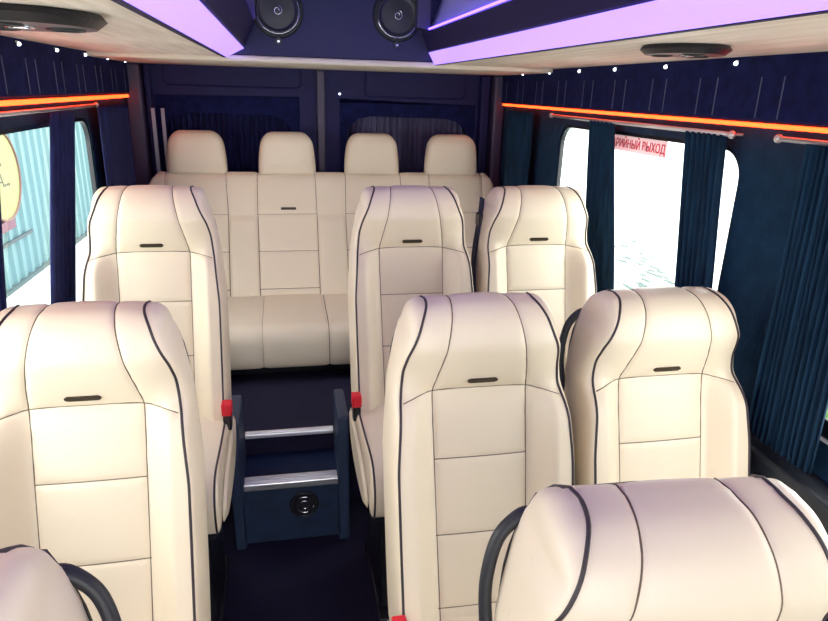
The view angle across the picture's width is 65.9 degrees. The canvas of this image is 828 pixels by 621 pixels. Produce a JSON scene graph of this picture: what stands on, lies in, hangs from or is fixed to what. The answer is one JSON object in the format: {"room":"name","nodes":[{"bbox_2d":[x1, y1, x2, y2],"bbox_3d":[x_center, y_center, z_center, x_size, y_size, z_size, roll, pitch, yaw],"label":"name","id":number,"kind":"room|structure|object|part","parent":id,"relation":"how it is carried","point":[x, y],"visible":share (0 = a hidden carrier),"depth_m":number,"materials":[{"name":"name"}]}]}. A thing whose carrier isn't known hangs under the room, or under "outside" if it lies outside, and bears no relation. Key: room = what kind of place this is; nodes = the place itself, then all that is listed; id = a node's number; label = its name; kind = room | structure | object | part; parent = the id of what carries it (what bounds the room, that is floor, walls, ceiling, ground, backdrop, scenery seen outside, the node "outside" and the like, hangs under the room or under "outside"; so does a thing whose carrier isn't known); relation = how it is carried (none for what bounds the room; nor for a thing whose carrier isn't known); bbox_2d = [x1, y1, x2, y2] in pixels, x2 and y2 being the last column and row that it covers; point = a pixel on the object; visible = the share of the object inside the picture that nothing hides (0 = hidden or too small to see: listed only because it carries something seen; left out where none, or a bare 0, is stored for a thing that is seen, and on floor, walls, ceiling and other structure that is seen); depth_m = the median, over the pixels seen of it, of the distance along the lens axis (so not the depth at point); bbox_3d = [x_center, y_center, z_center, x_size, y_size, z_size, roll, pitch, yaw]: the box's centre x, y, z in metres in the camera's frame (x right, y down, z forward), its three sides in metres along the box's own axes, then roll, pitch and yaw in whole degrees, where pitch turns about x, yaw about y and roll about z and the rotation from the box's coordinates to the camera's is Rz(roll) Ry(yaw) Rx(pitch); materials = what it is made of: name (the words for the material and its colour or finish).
{"room":"vehicle interior","nodes":[
{"label":"vehicle interior","id":0,"kind":"room"},
{"bbox_2d":[0,93,125,189],"bbox_3d":[-0.867,0.345,0.765,0.022,1.904,5.529,-2,19,-11],"label":"wall","id":1,"kind":"structure","parent":0,"point":[90,114],"depth_m":2.29,"materials":[{"name":"blue fabric"}]},
{"bbox_2d":[0,118,96,300],"bbox_3d":[-1.121,-0.237,1.940,0.016,0.624,1.179,-2,19,-11],"label":"window","id":2,"kind":"structure","parent":1,"relation":"in","point":[81,121],"depth_m":2.39,"materials":[{"name":"black"}]},
{"bbox_2d":[0,102,98,116],"bbox_3d":[-1.079,-0.566,1.812,0.030,0.020,1.320,-2,19,-11],"label":"rail","id":3,"kind":"object","parent":1,"relation":"attached to","point":[39,110],"visible":0.93,"depth_m":1.87,"materials":[{"name":"silver metal"}]},
{"bbox_2d":[0,198,6,310],"bbox_3d":[-0.966,-0.076,1.450,0.024,0.668,0.386,-2,19,-11],"label":"curtain","id":4,"kind":"object","parent":3,"relation":"hanging from","point":[3,300],"visible":0.23,"depth_m":1.51,"materials":[{"name":"blue fabric"}]},
{"bbox_2d":[49,110,75,303],"bbox_3d":[-1.073,-0.256,1.964,0.022,0.668,0.556,-2,19,-11],"label":"curtain","id":5,"kind":"object","parent":3,"relation":"hanging from","point":[62,124],"visible":0.84,"depth_m":1.95,"materials":[{"name":"blue fabric"}]},
{"bbox_2d":[97,103,135,185],"bbox_3d":[-1.233,-0.429,2.740,0.024,0.862,0.514,-2,19,-11],"label":"curtain","id":6,"kind":"object","parent":3,"relation":"hanging from","point":[114,123],"visible":0.38,"depth_m":2.62,"materials":[{"name":"blue fabric"}]},
{"bbox_2d":[0,94,128,105],"bbox_3d":[-0.993,-0.450,1.406,0.014,0.014,3.280,-2,19,-11],"label":"led strip","id":7,"kind":"object","parent":1,"relation":"attached to","point":[64,99],"visible":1,"depth_m":1.97,"materials":[{"name":"orange plastic"}]},
{"bbox_2d":[0,35,129,97],"bbox_3d":[-0.811,-0.228,0.496,0.027,0.155,5.380,-2,19,-11],"label":"upper wall panel","id":8,"kind":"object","parent":1,"relation":"attached to","point":[30,69],"depth_m":1.95,"materials":[{"name":"blue fabric"}]},
{"bbox_2d":[125,63,152,184],"bbox_3d":[-1.317,-0.524,3.150,0.073,1.299,0.086,-2,19,-11],"label":"trim","id":9,"kind":"structure","parent":1,"relation":"attached to","point":[138,123],"depth_m":3.00,"materials":[{"name":"blue"}]},
{"bbox_2d":[142,64,156,175],"bbox_3d":[-1.268,-0.538,3.189,0.030,1.294,0.045,-2,19,-11],"label":"trim","id":10,"kind":"structure","parent":1,"relation":"attached to","point":[146,67],"depth_m":3.02,"materials":[{"name":"black plastic"}]},
{"bbox_2d":[222,500,378,620],"bbox_3d":[0.015,1.229,1.276,1.880,0.050,5.560,-2,19,-11],"label":"floor","id":11,"kind":"structure","parent":0,"point":[328,577],"depth_m":2.13,"materials":[{"name":"blue carpet"}]},
{"bbox_2d":[0,544,121,620],"bbox_3d":[-0.459,0.854,0.489,0.419,1.144,0.728,-2,19,-11],"label":"passenger seat","id":12,"kind":"object","parent":11,"relation":"on","point":[34,586],"visible":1,"depth_m":0.61,"materials":[{"name":"beige leather"}]},
{"bbox_3d":[-0.343,0.371,0.680,0.071,0.221,0.059,-2,19,-11],"label":"grab handle","id":13,"kind":"part","parent":12,"relation":"part of","materials":[{"name":"black plastic"}]},
{"bbox_2d":[0,300,210,620],"bbox_3d":[-0.604,0.612,1.181,0.419,1.144,0.728,-2,19,-11],"label":"passenger seat","id":14,"kind":"object","parent":11,"relation":"on","point":[102,462],"visible":0.89,"depth_m":1.25,"materials":[{"name":"beige leather"}]},
{"bbox_2d":[81,185,235,620],"bbox_3d":[-0.756,0.305,1.876,0.428,1.262,0.728,-2,19,-11],"label":"passenger seat","id":15,"kind":"object","parent":11,"relation":"on","point":[161,244],"visible":0.52,"depth_m":1.91,"materials":[{"name":"beige leather"}]},
{"bbox_3d":[-0.783,0.030,1.952,0.406,0.793,0.333,-2,19,-11],"label":"backrest","id":16,"kind":"part","parent":15,"relation":"part of","materials":[{"name":"beige leather"}]},
{"bbox_3d":[-0.745,0.527,1.853,0.370,0.053,0.430,-2,19,-11],"label":"seat","id":17,"kind":"part","parent":15,"relation":"part of","materials":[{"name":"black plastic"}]},
{"bbox_2d":[199,415,232,533],"bbox_3d":[-0.739,0.438,1.809,0.408,0.151,0.506,-2,19,-11],"label":"cushion","id":18,"kind":"object","parent":15,"relation":"on","point":[217,430],"depth_m":1.74,"materials":[{"name":"beige leather"}]},
{"bbox_2d":[232,395,246,549],"bbox_3d":[-0.623,0.575,2.277,0.038,0.500,0.225,-2,19,-11],"label":"board","id":19,"kind":"object","parent":11,"relation":"on","point":[238,500],"visible":0.73,"depth_m":2.20,"materials":[{"name":"blue plastic"}]},
{"bbox_2d":[244,448,338,543],"bbox_3d":[-0.452,0.682,2.371,0.325,0.245,0.194,-2,19,-11],"label":"step riser","id":20,"kind":"structure","parent":11,"relation":"on","point":[269,516],"depth_m":2.30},
{"bbox_2d":[244,470,337,491],"bbox_3d":[-0.433,0.599,2.256,0.323,0.028,0.054,-2,19,-11],"label":"step nosing","id":21,"kind":"structure","parent":20,"relation":"attached to","point":[292,480],"depth_m":2.24,"materials":[{"name":"silver metal"}]},
{"bbox_2d":[289,491,318,516],"bbox_3d":[-0.391,0.691,2.279,0.106,0.106,0.010,-2,19,-11],"label":"speaker","id":22,"kind":"object","parent":20,"relation":"attached to","point":[305,503],"visible":1,"depth_m":2.28,"materials":[{"name":"black plastic"}]},
{"bbox_2d":[295,496,313,512],"bbox_3d":[-0.390,0.692,2.276,0.068,0.069,0.005,-2,19,-11],"label":"grille","id":23,"kind":"object","parent":22,"relation":"attached to","point":[303,504],"depth_m":2.28,"materials":[{"name":"metal"}]},
{"bbox_2d":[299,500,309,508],"bbox_3d":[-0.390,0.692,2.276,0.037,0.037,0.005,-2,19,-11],"label":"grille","id":24,"kind":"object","parent":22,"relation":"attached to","point":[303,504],"depth_m":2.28,"materials":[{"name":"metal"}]},
{"bbox_2d":[229,368,361,511],"bbox_3d":[-0.369,0.397,3.075,1.840,0.330,1.260,-2,19,-11],"label":"platform","id":25,"kind":"object","parent":11,"relation":"on","point":[294,399],"depth_m":2.58,"materials":[{"name":"blue carpet"}]},
{"bbox_2d":[245,426,332,438],"bbox_3d":[-0.466,0.456,2.396,0.323,0.020,0.030,-2,19,-11],"label":"step nosing","id":26,"kind":"structure","parent":25,"relation":"attached to","point":[320,429],"depth_m":2.39,"materials":[{"name":"silver metal"}]},
{"bbox_2d":[149,130,492,374],"bbox_3d":[-0.373,-0.289,3.003,1.706,1.015,0.745,-2,19,-11],"label":"bench","id":27,"kind":"object","parent":25,"relation":"on","point":[284,228],"visible":0.45,"depth_m":3.08,"materials":[{"name":"beige leather"}]},
{"bbox_2d":[151,108,160,172],"bbox_3d":[-1.229,-0.788,3.049,0.016,0.340,0.004,-2,19,-11],"label":"belt webbing","id":28,"kind":"object","parent":27,"relation":"attached to","point":[152,109],"visible":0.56,"depth_m":3.04,"materials":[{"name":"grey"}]},
{"bbox_2d":[160,108,167,171],"bbox_3d":[-1.187,-0.790,3.057,0.016,0.340,0.004,-2,19,-11],"label":"belt webbing","id":29,"kind":"object","parent":27,"relation":"attached to","point":[162,109],"visible":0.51,"depth_m":3.04,"materials":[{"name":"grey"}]},
{"bbox_3d":[-0.407,-0.343,3.170,1.706,0.648,0.358,-2,19,-11],"label":"backrest","id":30,"kind":"part","parent":27,"relation":"part of","materials":[{"name":"beige leather"}]},
{"bbox_2d":[333,389,349,538],"bbox_3d":[-0.267,0.561,2.347,0.038,0.500,0.225,-2,19,-11],"label":"board","id":31,"kind":"object","parent":11,"relation":"on","point":[340,413],"visible":0.86,"depth_m":2.25,"materials":[{"name":"blue plastic"}]},
{"bbox_2d":[348,185,473,620],"bbox_3d":[0.017,0.277,2.027,0.428,1.262,0.728,-2,19,-11],"label":"passenger seat","id":32,"kind":"object","parent":11,"relation":"on","point":[407,242],"visible":0.44,"depth_m":2.04,"materials":[{"name":"beige leather"}]},
{"bbox_2d":[355,403,384,517],"bbox_3d":[0.036,0.408,1.961,0.408,0.151,0.506,-2,19,-11],"label":"cushion","id":33,"kind":"object","parent":32,"relation":"on","point":[369,417],"depth_m":1.82,"materials":[{"name":"beige leather"}]},
{"bbox_3d":[0.031,0.498,2.005,0.370,0.053,0.430,-2,19,-11],"label":"seat","id":34,"kind":"part","parent":32,"relation":"part of","materials":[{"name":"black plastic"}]},
{"bbox_3d":[-0.007,0.001,2.104,0.406,0.793,0.333,-2,19,-11],"label":"backrest","id":35,"kind":"part","parent":32,"relation":"part of","materials":[{"name":"beige leather"}]},
{"bbox_2d":[382,292,573,620],"bbox_3d":[0.170,0.591,1.309,0.428,1.144,0.728,-2,19,-11],"label":"passenger seat","id":36,"kind":"object","parent":11,"relation":"on","point":[477,420],"visible":0.7,"depth_m":1.37,"materials":[{"name":"beige leather"}]},
{"bbox_2d":[389,613,494,620],"bbox_3d":[0.188,0.778,1.261,0.408,0.151,0.506,-2,19,-11],"label":"cushion","id":37,"kind":"object","parent":36,"relation":"on","point":[430,616],"depth_m":1.39,"materials":[{"name":"beige leather"}]},
{"bbox_2d":[471,185,596,370],"bbox_3d":[0.437,0.261,2.110,0.418,1.262,0.728,-2,19,-11],"label":"passenger seat","id":38,"kind":"object","parent":11,"relation":"on","point":[528,238],"visible":0.33,"depth_m":2.15,"materials":[{"name":"beige leather"}]},
{"bbox_2d":[478,474,827,620],"bbox_3d":[0.312,0.823,0.662,0.419,1.134,0.728,-1,19,-7],"label":"passenger seat","id":39,"kind":"object","parent":11,"relation":"on","point":[750,548],"visible":1,"depth_m":0.68,"materials":[{"name":"beige leather"}]},
{"bbox_3d":[0.117,0.352,0.804,0.071,0.221,0.059,-1,19,-7],"label":"grab handle","id":40,"kind":"part","parent":39,"relation":"part of","materials":[{"name":"black plastic"}]},
{"bbox_2d":[559,286,750,484],"bbox_3d":[0.590,0.575,1.391,0.418,1.144,0.728,-2,19,-11],"label":"passenger seat","id":41,"kind":"object","parent":11,"relation":"on","point":[652,390],"visible":0.48,"depth_m":1.45,"materials":[{"name":"beige leather"}]},
{"bbox_3d":[0.375,0.104,1.517,0.071,0.221,0.059,-2,19,-11],"label":"grab handle","id":42,"kind":"part","parent":41,"relation":"part of","materials":[{"name":"black plastic"}]},
{"bbox_2d":[232,0,440,61],"bbox_3d":[-0.304,-1.100,2.459,0.820,0.241,0.056,-2,19,-11],"label":"speaker panel","id":43,"kind":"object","parent":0,"point":[335,29],"depth_m":2.44,"materials":[{"name":"blue"}]},
{"bbox_2d":[199,0,253,46],"bbox_3d":[-0.201,-0.270,0.220,0.120,0.099,4.660,-2,19,-11],"label":"trim","id":44,"kind":"structure","parent":43,"relation":"attached to","point":[235,16],"depth_m":1.68,"materials":[{"name":"blue"}]},
{"bbox_2d":[246,0,255,20],"bbox_3d":[-0.610,-1.119,2.322,0.060,0.133,0.063,-2,19,-11],"label":"trim","id":45,"kind":"structure","parent":43,"relation":"attached to","point":[251,3],"depth_m":2.30,"materials":[{"name":"blue"}]},
{"bbox_2d":[254,0,302,43],"bbox_3d":[-0.507,-1.104,2.374,0.192,0.212,0.018,-2,19,-11],"label":"speaker","id":46,"kind":"object","parent":43,"relation":"attached to","point":[278,19],"visible":1,"depth_m":2.38},
{"bbox_2d":[373,0,417,47],"bbox_3d":[-0.063,-1.124,2.460,0.192,0.212,0.018,-2,19,-11],"label":"speaker","id":47,"kind":"object","parent":43,"relation":"attached to","point":[394,20],"visible":0.88,"depth_m":2.46},
{"bbox_2d":[415,0,430,31],"bbox_3d":[0.033,-1.143,2.449,0.050,0.133,0.063,-2,19,-11],"label":"trim","id":48,"kind":"structure","parent":43,"relation":"attached to","point":[422,7],"depth_m":2.43,"materials":[{"name":"blue"}]},
{"bbox_2d":[428,0,506,29],"bbox_3d":[0.427,-0.460,0.684,0.008,0.008,3.800,-2,19,-11],"label":"light","id":49,"kind":"object","parent":43,"relation":"attached to","point":[498,1],"visible":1,"depth_m":1.91,"materials":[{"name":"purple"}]},
{"bbox_2d":[422,0,654,51],"bbox_3d":[0.512,-0.296,0.360,0.065,0.076,4.660,-2,19,-11],"label":"trim","id":50,"kind":"structure","parent":43,"relation":"attached to","point":[513,16],"depth_m":1.56,"materials":[{"name":"blue"}]},
{"bbox_2d":[0,0,827,75],"bbox_3d":[0.079,-0.330,0.654,1.840,0.032,5.395,-2,19,-11],"label":"ceiling","id":51,"kind":"structure","parent":0,"point":[806,34],"depth_m":1.64,"materials":[{"name":"beige plastic"}]},
{"bbox_2d":[0,3,107,32],"bbox_3d":[-0.617,-0.457,1.007,0.246,0.026,0.246,-2,19,-11],"label":"console","id":52,"kind":"object","parent":51,"relation":"attached to","point":[13,17],"visible":1,"depth_m":0.95,"materials":[{"name":"black plastic"}]},
{"bbox_2d":[6,25,35,28],"bbox_3d":[-0.615,-0.444,0.998,0.044,0.005,0.044,-2,19,-11],"label":"lamp","id":53,"kind":"object","parent":52,"relation":"on","point":[7,26],"depth_m":0.99,"materials":[{"name":"white"}]},
{"bbox_2d":[111,0,243,56],"bbox_3d":[-0.234,-0.228,0.279,0.080,0.042,4.555,-2,19,-11],"label":"light strip","id":54,"kind":"object","parent":51,"relation":"attached to","point":[191,20],"visible":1,"depth_m":1.20,"materials":[{"name":"purple plastic"}]},
{"bbox_2d":[429,0,827,64],"bbox_3d":[0.518,-0.259,0.425,0.040,0.048,4.555,-2,19,-11],"label":"light strip","id":55,"kind":"object","parent":51,"relation":"attached to","point":[657,17],"visible":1,"depth_m":1.08,"materials":[{"name":"purple"}]},
{"bbox_2d":[640,43,732,57],"bbox_3d":[0.548,-0.524,1.292,0.175,0.020,0.175,-2,19,-11],"label":"console","id":56,"kind":"object","parent":51,"relation":"attached to","point":[689,50],"visible":1,"depth_m":1.23,"materials":[{"name":"black plastic"}]},
{"bbox_2d":[430,0,510,30],"bbox_3d":[0.557,-0.368,0.344,0.098,0.202,4.660,-2,19,-11],"label":"ceiling","id":57,"kind":"structure","parent":0,"point":[448,9],"depth_m":2.17,"materials":[{"name":"blue"}]},
{"bbox_2d":[499,103,827,620],"bbox_3d":[0.959,0.276,1.123,0.022,1.904,5.529,-2,19,-11],"label":"wall","id":58,"kind":"structure","parent":0,"point":[769,170],"depth_m":1.60,"materials":[{"name":"blue fabric"}]},
{"bbox_2d":[476,76,490,173],"bbox_3d":[0.353,-0.598,3.504,0.050,1.294,0.050,-2,19,-11],"label":"trim","id":59,"kind":"structure","parent":58,"relation":"attached to","point":[485,81],"depth_m":3.35,"materials":[{"name":"black plastic"}]},
{"bbox_2d":[485,76,504,187],"bbox_3d":[0.418,-0.589,3.490,0.060,1.299,0.086,-2,19,-11],"label":"trim","id":60,"kind":"structure","parent":58,"relation":"attached to","point":[496,110],"depth_m":3.34,"materials":[{"name":"blue"}]},
{"bbox_2d":[503,110,533,185],"bbox_3d":[0.486,-0.516,3.123,0.023,0.874,0.334,-2,19,-11],"label":"curtain","id":61,"kind":"object","parent":58,"relation":"hanging from","point":[520,123],"visible":0.43,"depth_m":3.02,"materials":[{"name":"blue fabric"}]},
{"bbox_2d":[549,113,743,290],"bbox_3d":[0.694,-0.311,2.229,0.068,0.680,1.160,-2,19,-11],"label":"window","id":62,"kind":"structure","parent":58,"relation":"in","point":[566,130],"depth_m":1.99,"materials":[{"name":"black"}]},
{"bbox_2d":[585,120,614,291],"bbox_3d":[0.661,-0.310,2.257,0.021,0.678,0.361,-2,19,-11],"label":"curtain","id":63,"kind":"object","parent":62,"relation":"hanging from","point":[600,181],"visible":0.74,"depth_m":2.24,"materials":[{"name":"blue fabric"}]},
{"bbox_2d":[615,134,667,158],"bbox_3d":[0.730,-0.552,2.128,0.002,0.052,0.395,-2,19,-11],"label":"sticker","id":64,"kind":"object","parent":62,"relation":"attached to","point":[644,146],"visible":0.81,"depth_m":2.08,"materials":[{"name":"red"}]},
{"bbox_3d":[0.694,-0.623,2.120,0.048,0.020,1.160,-2,19,-11],"label":"curtain rail","id":65,"kind":"part","parent":62,"relation":"part of","materials":[{"name":"silver metal"}]},
{"bbox_2d":[674,131,726,288],"bbox_3d":[0.766,-0.134,1.754,0.023,0.678,0.246,-2,19,-11],"label":"curtain","id":66,"kind":"object","parent":62,"relation":"hanging from","point":[704,154],"visible":0.66,"depth_m":1.72,"materials":[{"name":"blue fabric"}]},
{"bbox_3d":[0.790,-0.437,1.589,0.020,0.020,0.020,-2,19,-11],"label":"knob","id":67,"kind":"part","parent":62,"relation":"part of","materials":[{"name":"silver metal"}]},
{"bbox_2d":[501,51,827,126],"bbox_3d":[0.967,-0.295,0.844,0.027,0.155,5.380,-2,19,-11],"label":"upper wall panel","id":68,"kind":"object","parent":58,"relation":"attached to","point":[781,88],"depth_m":1.73,"materials":[{"name":"blue fabric"}]},
{"bbox_2d":[503,104,827,132],"bbox_3d":[0.776,-0.521,1.751,0.010,0.010,3.280,-2,19,-11],"label":"led strip","id":69,"kind":"object","parent":58,"relation":"attached to","point":[725,122],"visible":1,"depth_m":1.74,"materials":[{"name":"orange plastic"}]},
{"bbox_2d":[750,431,827,534],"bbox_3d":[0.888,0.453,1.263,0.074,0.075,2.500,-2,19,-11],"label":"trim","id":70,"kind":"structure","parent":58,"relation":"attached to","point":[764,461],"depth_m":1.41,"materials":[{"name":"black plastic"}]},
{"bbox_2d":[774,134,827,445],"bbox_3d":[0.959,0.109,0.958,0.068,0.636,1.290,-2,19,-11],"label":"window","id":71,"kind":"structure","parent":58,"relation":"in","point":[824,435],"depth_m":1.38,"materials":[{"name":"black"}]},
{"bbox_3d":[0.822,-0.387,1.440,0.020,0.020,0.020,-2,19,-11],"label":"knob","id":72,"kind":"part","parent":71,"relation":"part of","materials":[{"name":"silver metal"}]},
{"bbox_2d":[749,144,827,474],"bbox_3d":[0.844,0.002,1.366,0.023,0.678,0.209,-2,19,-11],"label":"curtain","id":73,"kind":"object","parent":71,"relation":"hanging from","point":[788,408],"visible":1,"depth_m":1.38,"materials":[{"name":"blue fabric"}]},
{"bbox_3d":[0.951,-0.193,0.888,0.048,0.020,1.220,-2,19,-11],"label":"curtain rail","id":74,"kind":"part","parent":71,"relation":"part of","materials":[{"name":"silver metal"}]},
{"bbox_3d":[0.976,0.395,0.991,0.009,0.043,1.080,-2,19,-11],"label":"sash frame","id":75,"kind":"part","parent":71,"relation":"part of","materials":[{"name":"black"}]},
{"bbox_3d":[-0.493,-0.592,3.518,1.884,1.905,0.030,-2,19,-11],"label":"wall","id":76,"kind":"structure","parent":0,"visible":0},
{"bbox_2d":[138,63,318,176],"bbox_3d":[-0.936,-0.609,3.323,0.898,1.369,0.128,-2,19,-11],"label":"door","id":77,"kind":"structure","parent":76,"relation":"in","point":[287,94],"depth_m":3.12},
{"bbox_2d":[167,112,290,172],"bbox_3d":[-0.934,-0.629,3.328,0.669,0.835,0.038,-2,19,-11],"label":"curtain","id":78,"kind":"object","parent":77,"relation":"hanging from","point":[241,135],"visible":0.17,"depth_m":3.24,"materials":[{"name":"blue fabric"}]},
{"bbox_3d":[-0.872,-1.161,3.080,0.649,0.164,0.010,-2,19,-11],"label":"raised trim","id":79,"kind":"part","parent":77,"relation":"part of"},
{"bbox_2d":[316,70,325,171],"bbox_3d":[-0.480,-0.570,3.357,0.042,1.299,0.027,-2,19,-11],"label":"trim","id":80,"kind":"structure","parent":76,"relation":"attached to","point":[320,74],"depth_m":3.21,"materials":[{"name":"blue"}]},
{"bbox_2d":[320,60,492,172],"bbox_3d":[-0.031,-0.643,3.501,0.936,1.369,0.128,-2,19,-11],"label":"door","id":81,"kind":"structure","parent":76,"relation":"in","point":[364,94],"depth_m":3.28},
{"bbox_2d":[347,116,463,172],"bbox_3d":[-0.051,-0.662,3.501,0.689,0.835,0.048,-2,19,-11],"label":"curtain","id":82,"kind":"object","parent":81,"relation":"hanging from","point":[411,136],"visible":0.14,"depth_m":3.41,"materials":[{"name":"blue fabric"}]},
{"bbox_3d":[0.010,-1.180,3.258,0.529,0.194,0.010,-2,19,-11],"label":"raised trim","id":83,"kind":"part","parent":81,"relation":"part of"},
{"label":"outside","id":84,"kind":"structure","parent":0,"visible":0},
{"bbox_2d":[7,128,738,307],"bbox_3d":[1.166,-4.617,20.228,70.000,0.060,80.000,-2,19,-11],"label":"ground","id":85,"kind":"structure","parent":84,"point":[647,188],"depth_m":12.72,"materials":[{"name":"white snow"}]},
{"bbox_2d":[2,122,92,297],"bbox_3d":[-4.495,-2.416,7.404,0.080,3.800,8.020,-2,19,-11],"label":"corrugated fence","id":86,"kind":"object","parent":85,"relation":"on","point":[26,247],"depth_m":7.58,"materials":[{"name":"teal metal"}]},
{"bbox_2d":[0,134,21,233],"bbox_3d":[-4.269,-1.359,6.623,0.036,1.041,0.962,-2,19,-11],"label":"round sign","id":87,"kind":"object","parent":86,"relation":"attached to","point":[10,174],"visible":0.97,"depth_m":6.78,"materials":[{"name":"yellow"}]},
{"bbox_2d":[615,240,674,288],"bbox_3d":[2.677,-0.584,8.536,1.831,0.008,3.337,1,19,-3],"label":"debris","id":88,"kind":"object","parent":85,"relation":"on","point":[640,284],"visible":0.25,"depth_m":8.33,"materials":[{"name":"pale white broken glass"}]}
]}

